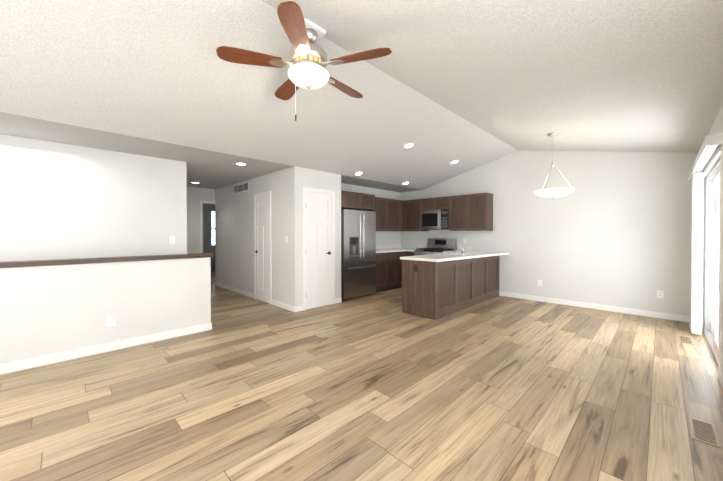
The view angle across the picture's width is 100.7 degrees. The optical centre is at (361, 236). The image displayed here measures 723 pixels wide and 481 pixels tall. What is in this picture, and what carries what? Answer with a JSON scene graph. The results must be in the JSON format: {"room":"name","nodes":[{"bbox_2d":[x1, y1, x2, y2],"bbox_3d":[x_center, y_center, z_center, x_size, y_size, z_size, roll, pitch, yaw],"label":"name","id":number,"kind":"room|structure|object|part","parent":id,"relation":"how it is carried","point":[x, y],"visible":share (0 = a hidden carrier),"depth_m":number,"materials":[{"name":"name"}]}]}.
{"room":"living room","nodes":[
{"label":"living room","id":0,"kind":"room"},
{"bbox_2d":[0,134,186,261],"bbox_3d":[-5.986,0.013,5.751,6.100,2.470,3.100,1,1,45],"label":"wall","id":1,"kind":"structure","parent":0,"point":[62,201],"depth_m":3.86,"materials":[{"name":"paint"}]},
{"bbox_2d":[169,236,174,243],"bbox_3d":[-2.871,0.049,4.546,0.010,0.116,0.072,1,1,45],"label":"light switch","id":2,"kind":"object","parent":1,"relation":"attached to","point":[171,239],"visible":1,"depth_m":4.54,"materials":[{"name":"white plastic"}]},
{"bbox_2d":[0,257,210,364],"bbox_3d":[-3.200,0.780,3.001,0.120,0.985,3.140,1,1,45],"label":"wall","id":3,"kind":"structure","parent":0,"point":[49,310],"depth_m":3.24,"materials":[{"name":"paint"}]},
{"bbox_2d":[0,323,211,374],"bbox_3d":[-3.159,1.228,2.972,0.043,0.090,3.153,1,1,45],"label":"baseboard","id":4,"kind":"structure","parent":3,"relation":"attached to","point":[45,360],"depth_m":3.24,"materials":[{"name":"white wood"}]},
{"bbox_2d":[0,253,213,267],"bbox_3d":[-3.189,0.263,3.007,0.180,0.050,3.170,1,1,45],"label":"wall cap","id":5,"kind":"object","parent":3,"relation":"on","point":[11,264],"depth_m":3.23,"materials":[{"name":"brown wood"}]},
{"bbox_2d":[107,315,115,326],"bbox_3d":[-2.780,0.940,3.331,0.008,0.116,0.072,1,1,45],"label":"outlet","id":6,"kind":"object","parent":3,"relation":"attached to","point":[111,320],"visible":1,"depth_m":3.33,"materials":[{"name":"white plastic"}]},
{"bbox_2d":[187,187,214,270],"bbox_3d":[-4.201,0.001,7.113,0.100,2.470,1.350,1,1,45],"label":"wall","id":7,"kind":"structure","parent":0,"point":[195,196],"depth_m":7.27,"materials":[{"name":"paint"}]},
{"bbox_2d":[200,201,214,252],"bbox_3d":[-3.807,0.178,7.427,0.015,2.110,0.350,1,1,45],"label":"door frame","id":8,"kind":"structure","parent":7,"relation":"attached to","point":[201,223],"depth_m":7.32,"materials":[{"name":"white wood"}]},
{"bbox_2d":[210,211,214,244],"bbox_3d":[-5.234,-0.297,10.737,0.090,1.200,0.380,1,1,45],"label":"room window","id":9,"kind":"structure","parent":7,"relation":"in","point":[212,227],"depth_m":10.67,"materials":[{"name":"white glass"}]},
{"bbox_2d":[215,166,400,309],"bbox_3d":[-1.061,-0.004,7.601,3.650,2.470,3.780,1,1,45],"label":"wall","id":10,"kind":"structure","parent":0,"point":[234,241],"depth_m":5.64,"materials":[{"name":"paint"}]},
{"bbox_2d":[215,282,253,297],"bbox_3d":[-2.921,1.194,6.790,2.180,0.090,0.013,1,1,45],"label":"baseboard","id":11,"kind":"structure","parent":10,"relation":"attached to","point":[236,290],"depth_m":6.66,"materials":[{"name":"white wood"}]},
{"bbox_2d":[233,182,248,193],"bbox_3d":[-2.602,-1.043,6.453,0.760,0.190,0.009,1,1,45],"label":"air vent","id":12,"kind":"object","parent":10,"relation":"in","point":[241,187],"visible":1,"depth_m":6.43,"materials":[{"name":"white metal"}]},
{"bbox_2d":[253,191,271,303],"bbox_3d":[-1.926,0.201,5.747,0.690,2.095,0.063,1,1,45],"label":"hall door","id":13,"kind":"structure","parent":10,"relation":"in","point":[262,249],"depth_m":5.75,"materials":[{"name":"white wood"}]},
{"bbox_2d":[271,299,295,311],"bbox_3d":[-1.385,1.208,5.256,0.803,0.090,0.016,1,1,45],"label":"baseboard","id":14,"kind":"structure","parent":10,"relation":"attached to","point":[273,302],"depth_m":5.22,"materials":[{"name":"white wood"}]},
{"bbox_2d":[302,187,334,310],"bbox_3d":[-0.733,0.205,5.302,0.063,2.095,0.710,1,1,45],"label":"pantry door","id":15,"kind":"structure","parent":10,"relation":"in","point":[318,248],"depth_m":5.30,"materials":[{"name":"white wood"}]},
{"bbox_2d":[341,190,344,208],"bbox_3d":[-0.595,-0.740,6.041,0.599,0.330,0.173,1,1,45],"label":"upper cabinet","id":16,"kind":"object","parent":10,"relation":"attached to","point":[342,192],"depth_m":5.86,"materials":[{"name":"brown wood"}]},
{"bbox_2d":[345,191,360,209],"bbox_3d":[-0.401,-0.741,6.234,0.599,0.330,0.546,1,1,45],"label":"upper cabinet","id":17,"kind":"object","parent":10,"relation":"attached to","point":[352,199],"depth_m":6.07,"materials":[{"name":"brown wood"}]},
{"bbox_2d":[361,194,376,209],"bbox_3d":[-0.097,-0.744,6.539,0.599,0.330,0.508,1,1,45],"label":"upper cabinet","id":18,"kind":"object","parent":10,"relation":"attached to","point":[368,201],"depth_m":6.39,"materials":[{"name":"brown wood"}]},
{"bbox_2d":[361,198,380,229],"bbox_3d":[0.137,-0.523,6.952,0.349,0.780,0.403,1,1,45],"label":"upper cabinet","id":19,"kind":"object","parent":10,"relation":"attached to","point":[378,212],"depth_m":6.96,"materials":[{"name":"brown wood"}]},
{"bbox_2d":[381,198,388,229],"bbox_3d":[0.360,-0.525,7.175,0.349,0.780,0.461,1,1,45],"label":"upper cabinet","id":20,"kind":"object","parent":10,"relation":"attached to","point":[384,201],"depth_m":7.14,"materials":[{"name":"brown wood"}]},
{"bbox_2d":[389,199,396,229],"bbox_3d":[0.642,-0.527,7.457,0.349,0.780,0.568,1,1,45],"label":"upper cabinet","id":21,"kind":"object","parent":10,"relation":"attached to","point":[392,202],"depth_m":7.35,"materials":[{"name":"brown wood"}]},
{"bbox_2d":[0,270,722,480],"bbox_3d":[-1.920,1.300,5.516,12.200,0.100,9.100,1,1,45],"label":"floor","id":22,"kind":"structure","parent":0,"point":[379,386],"depth_m":2.34,"materials":[{"name":"brown wood"}]},
{"bbox_2d":[341,209,375,299],"bbox_3d":[-0.236,0.353,6.312,0.737,1.780,0.920,1,1,45],"label":"fridge","id":23,"kind":"object","parent":22,"relation":"on","point":[358,252],"visible":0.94,"depth_m":6.03,"materials":[{"name":"grey metal"}]},
{"bbox_2d":[368,210,395,293],"bbox_3d":[0.683,0.327,7.307,0.630,1.814,1.726,1,1,45],"label":"kitchen cabinet","id":24,"kind":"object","parent":22,"relation":"on","point":[385,254],"depth_m":6.79,"materials":[{"name":"brown wood"}]},
{"bbox_2d":[414,238,456,255],"bbox_3d":[1.703,0.642,7.005,0.748,1.190,0.713,1,1,45],"label":"range","id":25,"kind":"object","parent":22,"relation":"on","point":[437,245],"visible":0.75,"depth_m":7.05,"materials":[{"name":"silver metal"}]},
{"bbox_2d":[396,242,508,319],"bbox_3d":[1.829,0.674,5.574,0.886,1.151,2.561,1,1,45],"label":"kitchen island","id":26,"kind":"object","parent":22,"relation":"on","point":[440,285],"depth_m":4.95,"materials":[{"name":"brown wood"}]},
{"bbox_2d":[678,335,693,344],"bbox_3d":[3.963,1.263,3.663,0.120,0.008,0.320,1,1,45],"label":"floor vent","id":27,"kind":"object","parent":22,"relation":"in","point":[686,340],"visible":1,"depth_m":3.64,"materials":[{"name":"beige metal"}]},
{"bbox_2d":[689,417,720,447],"bbox_3d":[2.248,1.278,1.970,0.120,0.008,0.320,1,1,45],"label":"floor vent","id":28,"kind":"object","parent":22,"relation":"in","point":[703,431],"visible":1,"depth_m":1.95,"materials":[{"name":"beige metal"}]},
{"bbox_2d":[0,0,722,192],"bbox_3d":[-1.991,-1.508,5.561,12.000,0.686,9.100,1,1,45],"label":"ceiling","id":29,"kind":"structure","parent":0,"point":[469,85],"depth_m":2.77,"materials":[{"name":"white paint"}]},
{"bbox_2d":[216,1,391,120],"bbox_3d":[-0.425,-1.313,2.489,1.309,0.771,1.301,1,1,45],"label":"ceiling fan","id":30,"kind":"object","parent":29,"relation":"hanging from","point":[308,63],"visible":1,"depth_m":2.33,"materials":[{"name":"brown wood"}]},
{"bbox_3d":[-0.811,-1.382,2.333,0.575,0.019,0.152,0,-10,-17],"label":"blade","id":31,"kind":"part","parent":30,"relation":"part of","materials":[{"name":"brown wood"}]},
{"bbox_3d":[-0.657,-1.386,2.774,0.152,0.019,0.575,13,-7,-34],"label":"blade","id":32,"kind":"part","parent":30,"relation":"part of","materials":[{"name":"brown wood"}]},
{"bbox_3d":[-0.438,-1.379,2.050,0.152,0.019,0.575,-11,0,1],"label":"blade","id":33,"kind":"part","parent":30,"relation":"part of","materials":[{"name":"brown wood"}]},
{"bbox_3d":[-0.430,-1.276,2.449,0.336,0.092,0.336,1,1,45],"label":"lamp shade","id":34,"kind":"part","parent":30,"relation":"part of","materials":[{"name":"white glass"}]},
{"bbox_3d":[-0.190,-1.386,2.764,0.152,0.019,0.575,14,9,36],"label":"blade","id":35,"kind":"part","parent":30,"relation":"part of","materials":[{"name":"brown wood"}]},
{"bbox_3d":[-0.055,-1.381,2.317,0.575,0.019,0.152,0,12,19],"label":"blade","id":36,"kind":"part","parent":30,"relation":"part of","materials":[{"name":"brown wood"}]},
{"bbox_2d":[403,143,414,148],"bbox_3d":[0.782,-1.496,4.938,0.184,0.052,0.190,1,1,45],"label":"recessed light","id":37,"kind":"object","parent":29,"relation":"in","point":[408,145],"visible":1,"depth_m":4.93,"materials":[{"name":"white plastic"}]},
{"bbox_2d":[532,133,573,199],"bbox_3d":[2.853,-1.040,4.470,0.534,0.980,0.534,1,1,45],"label":"pendant light","id":38,"kind":"object","parent":29,"relation":"hanging from","point":[552,193],"visible":1,"depth_m":4.38,"materials":[{"name":"white glass"}]},
{"bbox_3d":[2.853,-0.634,4.474,0.534,0.107,0.534,1,1,45],"label":"lamp shade","id":39,"kind":"part","parent":38,"relation":"part of","materials":[{"name":"white glass"}]},
{"bbox_2d":[401,150,697,315],"bbox_3d":[0.871,-0.326,8.480,11.935,3.100,0.200,1,1,45],"label":"wall","id":40,"kind":"structure","parent":0,"point":[612,229],"depth_m":5.24,"materials":[{"name":"paint"}]},
{"bbox_2d":[405,199,426,229],"bbox_3d":[1.378,-0.528,7.579,0.524,0.780,0.349,1,1,45],"label":"upper cabinet","id":41,"kind":"object","parent":40,"relation":"attached to","point":[412,207],"depth_m":7.46,"materials":[{"name":"brown wood"}]},
{"bbox_2d":[421,198,436,209],"bbox_3d":[1.715,-0.770,7.240,0.429,0.290,0.349,1,1,45],"label":"upper cabinet","id":42,"kind":"object","parent":40,"relation":"attached to","point":[427,203],"depth_m":7.11,"materials":[{"name":"brown wood"}]},
{"bbox_2d":[420,209,449,229],"bbox_3d":[1.802,-0.390,7.095,0.752,0.459,0.436,1,1,45],"label":"over-the-range microwave","id":43,"kind":"object","parent":42,"relation":"attached to","point":[434,219],"visible":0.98,"depth_m":6.93,"materials":[{"name":"grey metal"}]},
{"bbox_2d":[437,196,448,209],"bbox_3d":[1.950,-0.768,7.004,0.428,0.290,0.349,1,1,45],"label":"upper cabinet","id":44,"kind":"object","parent":40,"relation":"attached to","point":[443,202],"depth_m":6.85,"materials":[{"name":"brown wood"}]},
{"bbox_2d":[449,194,468,229],"bbox_3d":[2.268,-0.520,6.689,0.470,0.780,0.349,1,1,45],"label":"upper cabinet","id":45,"kind":"object","parent":40,"relation":"attached to","point":[458,204],"depth_m":6.58,"materials":[{"name":"brown wood"}]},
{"bbox_2d":[469,193,492,229],"bbox_3d":[2.518,-0.518,6.439,0.470,0.780,0.349,1,1,45],"label":"upper cabinet","id":46,"kind":"object","parent":40,"relation":"attached to","point":[471,212],"depth_m":6.28,"materials":[{"name":"brown wood"}]},
{"bbox_2d":[499,291,688,321],"bbox_3d":[3.883,1.207,5.331,2.803,0.090,0.013,1,1,45],"label":"baseboard","id":47,"kind":"structure","parent":40,"relation":"attached to","point":[683,318],"depth_m":5.10,"materials":[{"name":"white wood"}]},
{"bbox_2d":[657,290,663,297],"bbox_3d":[4.600,0.888,4.615,0.072,0.116,0.008,1,1,45],"label":"electrical outlet","id":48,"kind":"object","parent":40,"relation":"attached to","point":[660,293],"visible":1,"depth_m":4.61,"materials":[{"name":"white plastic"}]},
{"bbox_2d":[701,105,722,372],"bbox_3d":[2.100,-0.023,1.413,0.200,2.620,9.000,1,1,45],"label":"wall","id":49,"kind":"structure","parent":0,"point":[717,127],"depth_m":3.66,"materials":[{"name":"paint"}]},
{"bbox_2d":[689,172,703,334],"bbox_3d":[4.388,0.209,3.930,0.088,2.040,0.445,1,1,45],"label":"vertical blinds","id":50,"kind":"object","parent":49,"relation":"attached to","point":[696,253],"visible":0.9,"depth_m":3.78,"materials":[{"name":"white plastic"}]},
{"bbox_2d":[688,133,722,180],"bbox_3d":[3.969,-0.859,3.494,0.106,0.095,2.456,1,1,45],"label":"blind valance","id":51,"kind":"object","parent":49,"relation":"attached to","point":[711,143],"visible":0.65,"depth_m":2.90,"materials":[{"name":"white plastic"}]},
{"bbox_2d":[703,161,719,363],"bbox_3d":[3.946,0.246,3.304,0.120,2.048,1.876,1,1,45],"label":"sliding glass door","id":52,"kind":"structure","parent":49,"relation":"in","point":[712,243],"depth_m":3.87,"materials":[{"name":"white glass"}]},
{"bbox_2d":[702,144,722,378],"bbox_3d":[3.891,0.210,3.358,0.014,2.120,2.020,1,1,45],"label":"door frame","id":53,"kind":"structure","parent":49,"relation":"attached to","point":[718,151],"depth_m":2.65,"materials":[{"name":"white"}]},
{"bbox_2d":[719,371,722,387],"bbox_3d":[1.116,1.250,0.591,0.013,0.090,5.830,1,1,45],"label":"baseboard","id":54,"kind":"structure","parent":49,"relation":"attached to","point":[720,372],"depth_m":2.59,"materials":[{"name":"white wood"}]}
]}

